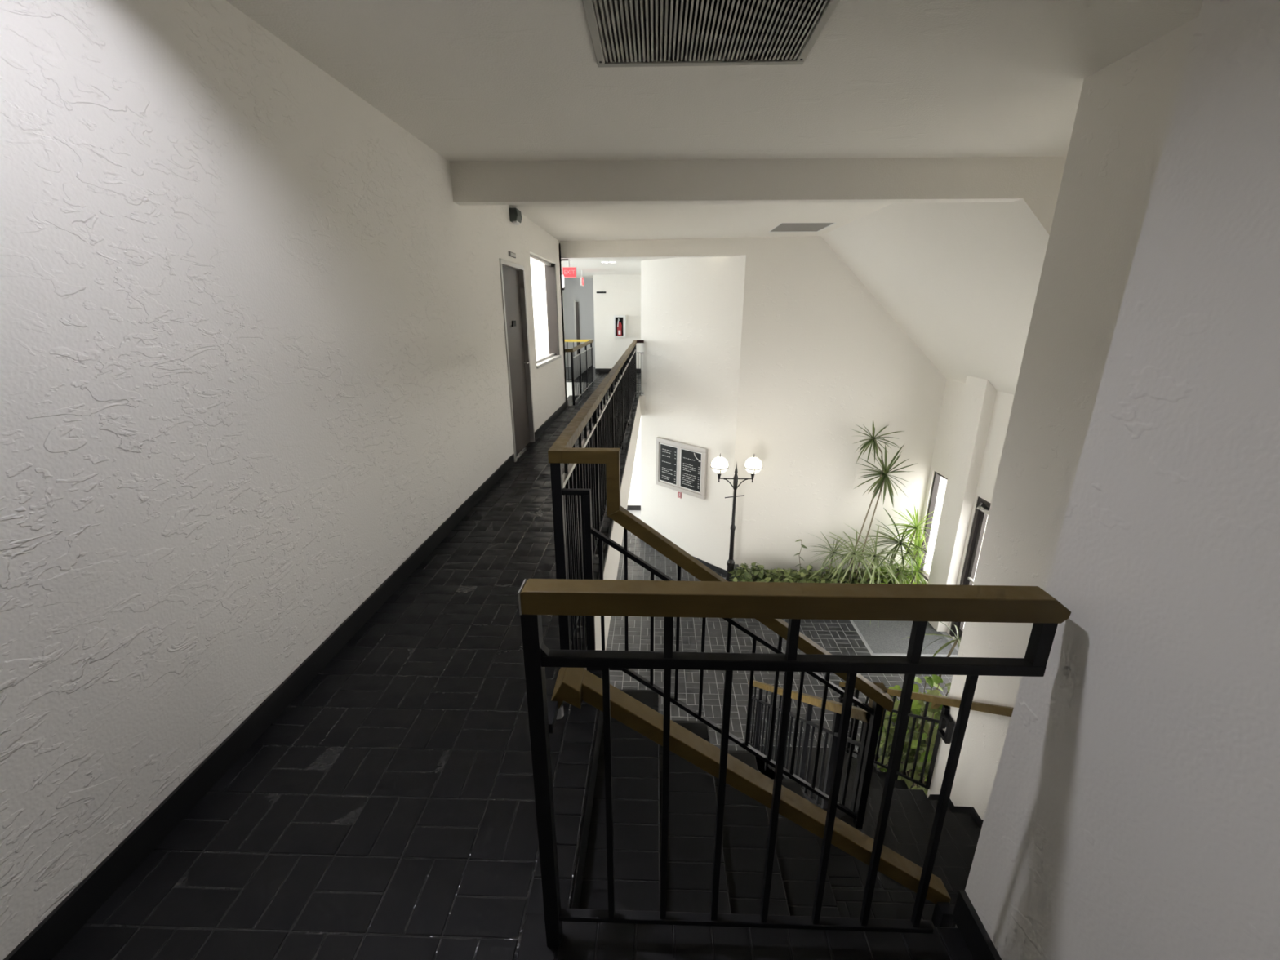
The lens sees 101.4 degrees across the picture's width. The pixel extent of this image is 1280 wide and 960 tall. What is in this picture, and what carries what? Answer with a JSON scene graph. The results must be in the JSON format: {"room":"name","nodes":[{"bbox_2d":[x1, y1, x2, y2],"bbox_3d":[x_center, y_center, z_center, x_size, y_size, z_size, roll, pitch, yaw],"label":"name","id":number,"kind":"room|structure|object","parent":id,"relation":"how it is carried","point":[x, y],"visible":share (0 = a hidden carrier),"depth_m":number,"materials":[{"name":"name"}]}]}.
{"room":"upper landing hallway","nodes":[
{"label":"upper landing hallway","id":0,"kind":"room"},
{"bbox_2d":[0,0,567,959],"bbox_3d":[-3.274,0.774,3.376,3.675,5.626,12.150,1,18,2],"label":"wall","id":1,"kind":"structure","parent":0,"point":[253,357],"depth_m":1.73,"materials":[{"name":"white paint"}]},
{"bbox_2d":[3,400,568,959],"bbox_3d":[-1.431,0.539,3.241,0.012,0.105,12.150,1,18,2],"label":"baseboard","id":2,"kind":"structure","parent":1,"relation":"attached to","point":[46,940],"depth_m":1.77,"materials":[{"name":"black"}]},
{"bbox_2d":[508,251,515,257],"bbox_3d":[-1.340,-2.365,5.503,0.012,0.045,0.260,1,18,2],"label":"plate","id":3,"kind":"object","parent":1,"relation":"attached to","point":[510,254],"visible":1,"depth_m":5.48,"materials":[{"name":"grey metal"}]},
{"bbox_2d":[509,207,522,225],"bbox_3d":[-1.300,-2.758,5.491,0.085,0.140,0.200,1,18,2],"label":"emergency light","id":4,"kind":"object","parent":1,"relation":"attached to","point":[515,215],"visible":1,"depth_m":5.41,"materials":[{"name":"grey plastic"}]},
{"bbox_2d":[498,257,534,462],"bbox_3d":[-1.401,-1.314,5.828,0.170,2.045,0.950,1,18,2],"label":"door","id":5,"kind":"structure","parent":1,"relation":"in","point":[512,274],"depth_m":5.92,"materials":[{"name":"grey metal"}]},
{"bbox_2d":[529,253,555,363],"bbox_3d":[-1.384,-2.355,7.289,0.050,1.350,1.690,1,18,2],"label":"window","id":6,"kind":"structure","parent":1,"relation":"in","point":[531,256],"depth_m":7.32,"materials":[{"name":"white paint"}]},
{"bbox_2d":[536,355,561,368],"bbox_3d":[-1.344,-1.701,7.499,0.140,0.036,1.710,1,18,2],"label":"trim","id":7,"kind":"structure","parent":1,"relation":"attached to","point":[553,358],"depth_m":7.38,"materials":[{"name":"grey metal"}]},
{"bbox_2d":[544,263,559,355],"bbox_3d":[-1.352,-2.608,8.073,0.155,1.330,0.039,1,18,2],"label":"trim","id":8,"kind":"structure","parent":1,"relation":"attached to","point":[550,271],"depth_m":8.05,"materials":[{"name":"white paint"}]},
{"bbox_2d":[561,275,564,290],"bbox_3d":[-1.299,-3.242,8.588,0.080,0.240,0.350,1,18,2],"label":"wall sconce","id":9,"kind":"object","parent":1,"relation":"attached to","point":[562,276],"visible":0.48,"depth_m":8.69,"materials":[{"name":"white"}]},
{"bbox_2d":[51,367,973,959],"bbox_3d":[-1.844,-0.267,6.492,5.166,0.365,19.228,-1,18,-3],"label":"floor","id":10,"kind":"structure","parent":0,"point":[388,811],"depth_m":1.69,"materials":[{"name":"grey tile"}]},
{"bbox_2d":[564,339,591,381],"bbox_3d":[-2.113,-2.713,11.917,2.040,0.930,0.050,1,18,2],"label":"railing","id":11,"kind":"object","parent":10,"relation":"on","point":[565,340],"visible":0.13,"depth_m":11.75,"materials":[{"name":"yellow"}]},
{"bbox_2d":[564,339,594,404],"bbox_3d":[-1.681,-2.217,10.413,1.200,0.950,3.030,1,18,2],"label":"railing","id":12,"kind":"object","parent":10,"relation":"on","point":[583,362],"visible":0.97,"depth_m":9.96,"materials":[{"name":"metal"}]},
{"bbox_2d":[547,340,636,649],"bbox_3d":[-0.111,-0.872,6.095,0.253,1.040,8.175,1,18,2],"label":"railing","id":13,"kind":"object","parent":10,"relation":"on","point":[606,432],"visible":0.88,"depth_m":2.45,"materials":[{"name":"metal"}]},
{"bbox_2d":[636,340,644,393],"bbox_3d":[0.007,-2.145,9.977,0.130,1.000,0.050,1,18,2],"label":"railing","id":14,"kind":"object","parent":13,"relation":"attached to","point":[637,341],"visible":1,"depth_m":9.81,"materials":[{"name":"black metal"}]},
{"bbox_2d":[518,578,1071,946],"bbox_3d":[0.292,0.707,1.190,1.063,1.037,0.054,1,18,2],"label":"guard railing","id":15,"kind":"object","parent":10,"relation":"on","point":[919,604],"visible":1,"depth_m":1.08,"materials":[{"name":"metal"}]},
{"bbox_2d":[546,666,953,927],"bbox_3d":[0.317,0.854,1.357,1.081,0.807,0.193,1,18,2],"label":"stair handrail","id":16,"kind":"object","parent":15,"relation":"attached to","point":[572,685],"visible":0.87,"depth_m":1.35,"materials":[{"name":"paint"}]},
{"bbox_2d":[562,278,595,367],"bbox_3d":[-2.928,-4.390,15.050,3.600,2.960,0.150,1,18,2],"label":"wall","id":17,"kind":"structure","parent":0,"point":[573,291],"depth_m":14.82,"materials":[{"name":"grey paint"}]},
{"bbox_2d":[573,300,579,355],"bbox_3d":[-1.482,-4.159,14.968,0.760,1.850,0.060,1,18,2],"label":"door","id":18,"kind":"structure","parent":17,"relation":"in","point":[575,304],"depth_m":14.87,"materials":[{"name":"grey metal"}]},
{"bbox_2d":[592,275,640,368],"bbox_3d":[-0.253,-4.279,14.186,1.800,2.560,1.600,1,18,2],"label":"wall","id":19,"kind":"structure","parent":0,"point":[622,296],"depth_m":13.37,"materials":[{"name":"white paint"}]},
{"bbox_2d":[595,368,640,373],"bbox_3d":[-0.477,-2.873,13.797,1.400,0.120,0.015,1,18,2],"label":"baseboard","id":20,"kind":"structure","parent":19,"relation":"attached to","point":[597,370],"depth_m":13.80,"materials":[{"name":"black"}]},
{"bbox_2d":[613,315,626,337],"bbox_3d":[-0.514,-3.928,13.387,0.300,0.530,0.150,1,18,2],"label":"fire extinguisher cabinet","id":21,"kind":"object","parent":19,"relation":"attached to","point":[622,317],"visible":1,"depth_m":13.37,"materials":[{"name":"white metal"}]},
{"bbox_2d":[617,318,622,335],"bbox_3d":[-0.524,-3.910,13.393,0.120,0.430,0.130,1,18,2],"label":"fire extinguisher","id":22,"kind":"object","parent":21,"relation":"in","point":[619,324],"visible":1,"depth_m":13.37,"materials":[{"name":"red metal"}]},
{"bbox_2d":[560,257,675,278],"bbox_3d":[-1.503,-4.642,11.465,6.650,0.080,6.630,1,18,2],"label":"ceiling","id":23,"kind":"structure","parent":0,"point":[616,266],"depth_m":10.65,"materials":[{"name":"white paint"}]},
{"bbox_2d":[562,258,577,277],"bbox_3d":[-1.209,-3.631,8.974,0.240,0.315,0.051,1,18,2],"label":"exit sign","id":24,"kind":"object","parent":23,"relation":"hanging from","point":[567,272],"visible":0.95,"depth_m":8.97,"materials":[{"name":"red plastic"}]},
{"bbox_2d":[580,270,583,285],"bbox_3d":[-1.296,-4.518,11.724,0.051,0.315,0.280,1,18,2],"label":"exit sign","id":25,"kind":"object","parent":23,"relation":"hanging from","point":[581,277],"visible":1,"depth_m":11.64,"materials":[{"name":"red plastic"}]},
{"bbox_2d":[627,419,640,505],"bbox_3d":[-1.939,-0.583,12.409,5.800,2.666,0.150,1,18,2],"label":"wall","id":26,"kind":"structure","parent":0,"point":[634,497],"depth_m":12.45,"materials":[{"name":"white paint"}]},
{"bbox_2d":[626,505,640,510],"bbox_3d":[-0.142,0.671,12.667,2.000,0.120,0.020,1,18,2],"label":"baseboard","id":27,"kind":"structure","parent":26,"relation":"attached to","point":[628,507],"depth_m":12.65,"materials":[{"name":"black"}]},
{"bbox_2d":[640,254,746,570],"bbox_3d":[0.946,-1.100,9.483,0.198,5.446,2.496,-16,24,-41],"label":"wall","id":28,"kind":"structure","parent":0,"point":[691,308],"depth_m":9.26,"materials":[{"name":"white paint"}]},
{"bbox_2d":[677,491,681,498],"bbox_3d":[0.753,0.277,9.984,0.010,0.135,0.090,-16,24,-41],"label":"wall sign","id":29,"kind":"object","parent":28,"relation":"attached to","point":[679,494],"visible":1,"depth_m":9.98,"materials":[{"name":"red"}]},
{"bbox_2d":[655,436,707,499],"bbox_3d":[0.753,-0.235,9.780,0.060,0.945,1.235,-16,24,-41],"label":"board","id":30,"kind":"object","parent":28,"relation":"attached to","point":[681,467],"visible":1,"depth_m":9.74,"materials":[{"name":"grey"}]},
{"bbox_2d":[692,555,726,575],"bbox_3d":[0.800,1.444,10.304,0.014,0.100,2.295,-16,24,-41],"label":"baseboard","id":31,"kind":"structure","parent":28,"relation":"attached to","point":[711,566],"depth_m":9.72,"materials":[{"name":"grey tile"}]},
{"bbox_2d":[226,0,1202,241],"bbox_3d":[1.522,-1.946,2.451,6.235,0.120,12.650,1,18,2],"label":"ceiling","id":32,"kind":"structure","parent":0,"point":[470,80],"depth_m":2.55,"materials":[{"name":"white paint"}]},
{"bbox_2d":[582,0,839,66],"bbox_3d":[0.254,-1.776,1.982,0.900,0.116,0.665,1,18,2],"label":"ceiling vent","id":33,"kind":"object","parent":32,"relation":"in","point":[616,19],"visible":1,"depth_m":2.06,"materials":[{"name":"grey metal"}]},
{"bbox_2d":[768,222,835,231],"bbox_3d":[2.104,-3.333,6.868,0.690,0.050,0.800,1,18,2],"label":"ceiling vent","id":34,"kind":"object","parent":32,"relation":"attached to","point":[782,227],"depth_m":6.88,"materials":[{"name":"grey"}]},
{"bbox_2d":[560,235,946,578],"bbox_3d":[1.745,-0.952,8.728,6.320,5.627,0.182,3,18,9],"label":"wall","id":35,"kind":"structure","parent":0,"point":[821,358],"depth_m":8.30,"materials":[{"name":"white paint"}]},
{"bbox_2d":[566,382,578,398],"bbox_3d":[-3.010,-1.544,10.688,3.740,0.500,3.100,1,18,2],"label":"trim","id":36,"kind":"structure","parent":35,"relation":"attached to","point":[569,384],"depth_m":12.05,"materials":[{"name":"white paint"}]},
{"bbox_2d":[594,395,645,650],"bbox_3d":[-0.083,-0.220,6.370,0.135,0.370,8.050,1,18,2],"label":"trim","id":37,"kind":"structure","parent":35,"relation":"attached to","point":[611,564],"depth_m":4.51,"materials":[{"name":"white paint"}]},
{"bbox_2d":[605,510,959,772],"bbox_3d":[-0.195,2.453,7.577,9.620,0.153,11.100,1,18,2],"label":"floor","id":38,"kind":"structure","parent":0,"point":[837,637],"depth_m":7.39,"materials":[{"name":"grey tile"}]},
{"bbox_2d":[710,453,762,581],"bbox_3d":[1.526,0.752,8.603,0.817,2.460,0.288,1,18,2],"label":"lamp post","id":39,"kind":"object","parent":38,"relation":"on","point":[753,465],"visible":0.98,"depth_m":8.33,"materials":[{"name":"black metal"}]},
{"bbox_2d":[569,688,981,927],"bbox_3d":[0.965,2.091,3.530,2.228,3.026,3.471,1,18,2],"label":"staircase","id":40,"kind":"structure","parent":38,"relation":"on","point":[637,760],"depth_m":2.16,"materials":[{"name":"grey tile"}]},
{"bbox_2d":[586,448,893,828],"bbox_3d":[0.438,0.822,2.355,1.415,1.970,0.052,1,18,2],"label":"stair railing","id":41,"kind":"object","parent":40,"relation":"on","point":[630,522],"visible":0.74,"depth_m":2.33,"materials":[{"name":"metal"}]},
{"bbox_2d":[747,680,887,812],"bbox_3d":[1.152,1.941,4.146,0.052,2.924,2.712,1,18,2],"label":"stair railing","id":42,"kind":"object","parent":40,"relation":"attached to","point":[857,713],"visible":0.62,"depth_m":3.45,"materials":[{"name":"metal"}]},
{"bbox_2d":[838,681,948,788],"bbox_3d":[2.136,2.209,4.728,0.052,2.057,1.710,1,18,2],"label":"stair railing","id":43,"kind":"object","parent":40,"relation":"attached to","point":[928,698],"visible":0.45,"depth_m":4.17,"materials":[{"name":"metal"}]},
{"bbox_2d":[733,564,911,583],"bbox_3d":[3.141,1.797,8.915,2.960,0.280,0.950,1,18,2],"label":"planter","id":44,"kind":"object","parent":38,"relation":"on","point":[735,565],"visible":0.02,"depth_m":9.19,"materials":[{"name":"grey brick"}]},
{"bbox_2d":[728,562,773,582],"bbox_3d":[1.865,1.580,8.722,0.794,0.419,0.780,1,18,2],"label":"pothos plant","id":45,"kind":"object","parent":44,"relation":"on","point":[745,573],"visible":0.66,"depth_m":8.67,"materials":[{"name":"green plant"}]},
{"bbox_2d":[756,568,799,582],"bbox_3d":[2.324,1.633,8.731,0.788,0.330,0.746,1,18,2],"label":"pothos plant","id":46,"kind":"object","parent":44,"relation":"on","point":[780,572],"visible":0.51,"depth_m":8.68,"materials":[{"name":"green plant"}]},
{"bbox_2d":[794,539,807,566],"bbox_3d":[2.700,1.326,8.853,0.243,0.716,0.130,1,18,2],"label":"sprig","id":47,"kind":"object","parent":44,"relation":"in","point":[802,544],"visible":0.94,"depth_m":8.82,"materials":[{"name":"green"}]},
{"bbox_2d":[783,564,828,582],"bbox_3d":[2.803,1.634,8.691,0.768,0.406,0.733,1,18,2],"label":"pothos plant","id":48,"kind":"object","parent":44,"relation":"in","point":[802,575],"visible":0.53,"depth_m":8.62,"materials":[{"name":"green plant"}]},
{"bbox_2d":[804,531,862,582],"bbox_3d":[3.141,1.395,8.470,0.910,0.921,1.167,1,18,2],"label":"dracaena","id":49,"kind":"object","parent":44,"relation":"in","point":[831,548],"visible":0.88,"depth_m":8.47,"materials":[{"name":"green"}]},
{"bbox_2d":[812,565,858,583],"bbox_3d":[3.243,1.640,8.664,0.788,0.378,0.753,1,18,2],"label":"pothos plant","id":50,"kind":"object","parent":44,"relation":"in","point":[828,580],"visible":0.39,"depth_m":8.61,"materials":[{"name":"green plant"}]},
{"bbox_2d":[802,530,924,625],"bbox_3d":[3.374,1.456,8.632,1.744,1.480,1.809,-6,19,-17],"label":"dracaena","id":51,"kind":"object","parent":44,"relation":"in","point":[854,550],"visible":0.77,"depth_m":8.35,"materials":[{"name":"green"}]},
{"bbox_2d":[844,568,890,583],"bbox_3d":[3.738,1.634,8.667,0.798,0.396,0.715,1,18,2],"label":"pothos plant","id":52,"kind":"object","parent":44,"relation":"in","point":[867,575],"visible":0.25,"depth_m":8.58,"materials":[{"name":"green plant"}]},
{"bbox_2d":[809,524,932,622],"bbox_3d":[3.798,1.525,8.570,2.019,1.470,1.819,-8,20,-24],"label":"dracaena","id":53,"kind":"object","parent":44,"relation":"in","point":[877,559],"visible":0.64,"depth_m":8.32,"materials":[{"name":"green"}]},
{"bbox_2d":[842,419,904,583],"bbox_3d":[3.582,0.427,8.278,0.792,2.882,0.715,15,23,38],"label":"dracaena","id":54,"kind":"object","parent":44,"relation":"in","point":[873,439],"visible":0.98,"depth_m":7.97,"materials":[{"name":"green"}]},
{"bbox_2d":[853,444,915,579],"bbox_3d":[3.764,0.641,8.322,0.836,2.447,0.870,1,18,2],"label":"dracaena","id":55,"kind":"object","parent":44,"relation":"in","point":[885,479],"visible":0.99,"depth_m":8.10,"materials":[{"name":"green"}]},
{"bbox_2d":[868,563,917,584],"bbox_3d":[4.141,1.599,8.637,0.838,0.471,0.741,1,18,2],"label":"pothos plant","id":56,"kind":"object","parent":44,"relation":"on","point":[885,580],"visible":0.3,"depth_m":8.55,"materials":[{"name":"green plant"}]},
{"bbox_2d":[875,553,920,584],"bbox_3d":[4.091,1.549,8.371,0.746,0.690,0.800,1,18,2],"label":"dracaena","id":57,"kind":"object","parent":44,"relation":"in","point":[896,569],"visible":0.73,"depth_m":8.32,"materials":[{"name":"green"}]},
{"bbox_2d":[861,508,936,579],"bbox_3d":[4.136,1.200,8.465,1.155,1.296,1.065,9,20,26],"label":"dracaena","id":58,"kind":"object","parent":44,"relation":"on","point":[894,540],"visible":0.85,"depth_m":8.36,"materials":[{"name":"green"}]},
{"bbox_2d":[888,549,929,584],"bbox_3d":[4.269,1.515,8.375,0.645,0.751,0.856,4,18,12],"label":"dracaena","id":59,"kind":"object","parent":44,"relation":"on","point":[917,575],"visible":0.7,"depth_m":8.30,"materials":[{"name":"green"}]},
{"bbox_2d":[887,505,940,567],"bbox_3d":[4.342,1.136,8.440,0.727,1.433,0.792,-7,19,-21],"label":"dracaena","id":60,"kind":"object","parent":44,"relation":"on","point":[915,525],"visible":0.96,"depth_m":8.31,"materials":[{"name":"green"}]},
{"bbox_2d":[896,526,933,575],"bbox_3d":[4.391,1.324,8.424,0.678,1.083,0.655,-10,20,-29],"label":"dracaena","id":61,"kind":"object","parent":44,"relation":"in","point":[922,538],"visible":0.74,"depth_m":8.34,"materials":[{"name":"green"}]},
{"bbox_2d":[856,743,926,788],"bbox_3d":[3.302,3.082,4.652,2.210,0.450,1.440,1,18,2],"label":"planter","id":62,"kind":"object","parent":38,"relation":"on","point":[874,764],"visible":0.02,"depth_m":5.00,"materials":[{"name":"grey brick"}]},
{"bbox_2d":[875,684,942,795],"bbox_3d":[2.311,2.100,4.423,0.304,1.661,1.284,1,18,2],"label":"dracaena","id":63,"kind":"object","parent":62,"relation":"in","point":[915,704],"visible":0.23,"depth_m":4.37,"materials":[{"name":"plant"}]},
{"bbox_2d":[877,674,951,778],"bbox_3d":[2.651,2.277,4.880,0.742,1.089,0.802,10,20,29],"label":"pothos plant","id":64,"kind":"object","parent":62,"relation":"on","point":[935,680],"visible":0.09,"depth_m":4.74,"materials":[{"name":"green plant"}]},
{"bbox_2d":[879,683,951,789],"bbox_3d":[2.536,2.281,4.552,0.805,1.282,0.773,1,18,2],"label":"pothos plant","id":65,"kind":"object","parent":62,"relation":"on","point":[926,726],"visible":0.09,"depth_m":4.47,"materials":[{"name":"green plant"}]},
{"bbox_2d":[901,724,938,791],"bbox_3d":[2.556,2.345,4.187,0.752,1.384,0.767,14,23,37],"label":"pothos plant","id":66,"kind":"object","parent":62,"relation":"on","point":[910,760],"visible":0.06,"depth_m":4.27,"materials":[{"name":"green plant"}]},
{"bbox_2d":[903,621,961,736],"bbox_3d":[3.114,2.062,5.308,0.900,1.195,0.981,1,18,2],"label":"dracaena","id":67,"kind":"object","parent":62,"relation":"on","point":[957,640],"visible":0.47,"depth_m":5.13,"materials":[{"name":"green plant"}]},
{"bbox_2d":[851,620,958,655],"bbox_3d":[3.903,2.320,7.762,1.240,0.012,0.860,1,18,2],"label":"entrance mat","id":68,"kind":"object","parent":38,"relation":"on","point":[886,637],"visible":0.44,"depth_m":7.73,"materials":[{"name":"grey carpet"}]},
{"bbox_2d":[821,202,1046,395],"bbox_3d":[3.744,-1.933,6.059,2.340,2.360,4.060,1,18,2],"label":"ceiling","id":69,"kind":"structure","parent":0,"point":[961,280],"depth_m":5.65,"materials":[{"name":"white paint"}]},
{"bbox_2d":[912,375,1014,644],"bbox_3d":[4.567,0.081,5.689,0.295,5.726,5.550,1,18,2],"label":"wall","id":70,"kind":"structure","parent":0,"point":[975,416],"depth_m":7.33,"materials":[{"name":"white paint"}]},
{"bbox_2d":[449,156,1066,248],"bbox_3d":[1.669,-1.264,4.149,6.125,2.220,0.130,1,18,2],"label":"beam","id":71,"kind":"structure","parent":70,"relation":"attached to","point":[1033,184],"depth_m":3.82,"materials":[{"name":"white paint"}]},
{"bbox_2d":[918,471,947,581],"bbox_3d":[4.702,0.786,8.261,0.080,1.766,0.640,1,18,2],"label":"window","id":72,"kind":"structure","parent":70,"relation":"in","point":[937,476],"depth_m":8.48,"materials":[{"name":"brown metal"}]},
{"bbox_2d":[949,497,991,638],"bbox_3d":[4.571,1.522,6.663,0.258,2.186,1.720,1,18,2],"label":"door","id":73,"kind":"structure","parent":70,"relation":"in","point":[982,509],"depth_m":7.28,"materials":[{"name":"brown metal"}]},
{"bbox_2d":[926,17,1198,819],"bbox_3d":[2.103,1.110,2.336,0.090,5.626,2.090,1,18,2],"label":"wall","id":74,"kind":"structure","parent":0,"point":[1125,109],"depth_m":2.56,"materials":[{"name":"white paint"}]},
{"bbox_2d":[928,794,983,827],"bbox_3d":[2.053,2.218,2.751,0.013,1.210,1.972,1,18,2],"label":"baseboard","id":75,"kind":"structure","parent":74,"relation":"attached to","point":[953,809],"depth_m":3.35,"materials":[{"name":"black"}]},
{"bbox_2d":[924,696,1013,789],"bbox_3d":[2.047,1.586,2.980,0.050,1.673,1.320,1,18,2],"label":"wall handrail","id":76,"kind":"object","parent":74,"relation":"attached to","point":[937,701],"visible":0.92,"depth_m":3.50,"materials":[{"name":"wood"},{"name":"black steel"}]},
{"bbox_2d":[955,0,1279,959],"bbox_3d":[0.872,2.031,-0.522,0.150,5.626,4.213,1,18,2],"label":"wall","id":77,"kind":"structure","parent":0,"point":[1132,812],"depth_m":0.83,"materials":[{"name":"white paint"}]},
{"bbox_2d":[952,889,1001,959],"bbox_3d":[0.789,1.780,-0.601,0.015,0.100,4.213,1,18,2],"label":"baseboard","id":78,"kind":"structure","parent":77,"relation":"attached to","point":[965,916],"depth_m":1.33,"materials":[{"name":"black"}]},
{"label":"outside","id":79,"kind":"structure","parent":0,"visible":0},
{"bbox_2d":[924,516,980,627],"bbox_3d":[15.055,1.673,10.048,20.450,0.120,31.000,1,18,2],"label":"ground","id":80,"kind":"structure","parent":79,"point":[934,534],"depth_m":10.83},
{"bbox_2d":[935,477,988,549],"bbox_3d":[7.070,-0.851,10.749,0.300,4.256,3.400,1,18,2],"label":"wall","id":81,"kind":"structure","parent":80,"relation":"on","point":[944,482],"depth_m":12.07,"materials":[{"name":"beige paint"}]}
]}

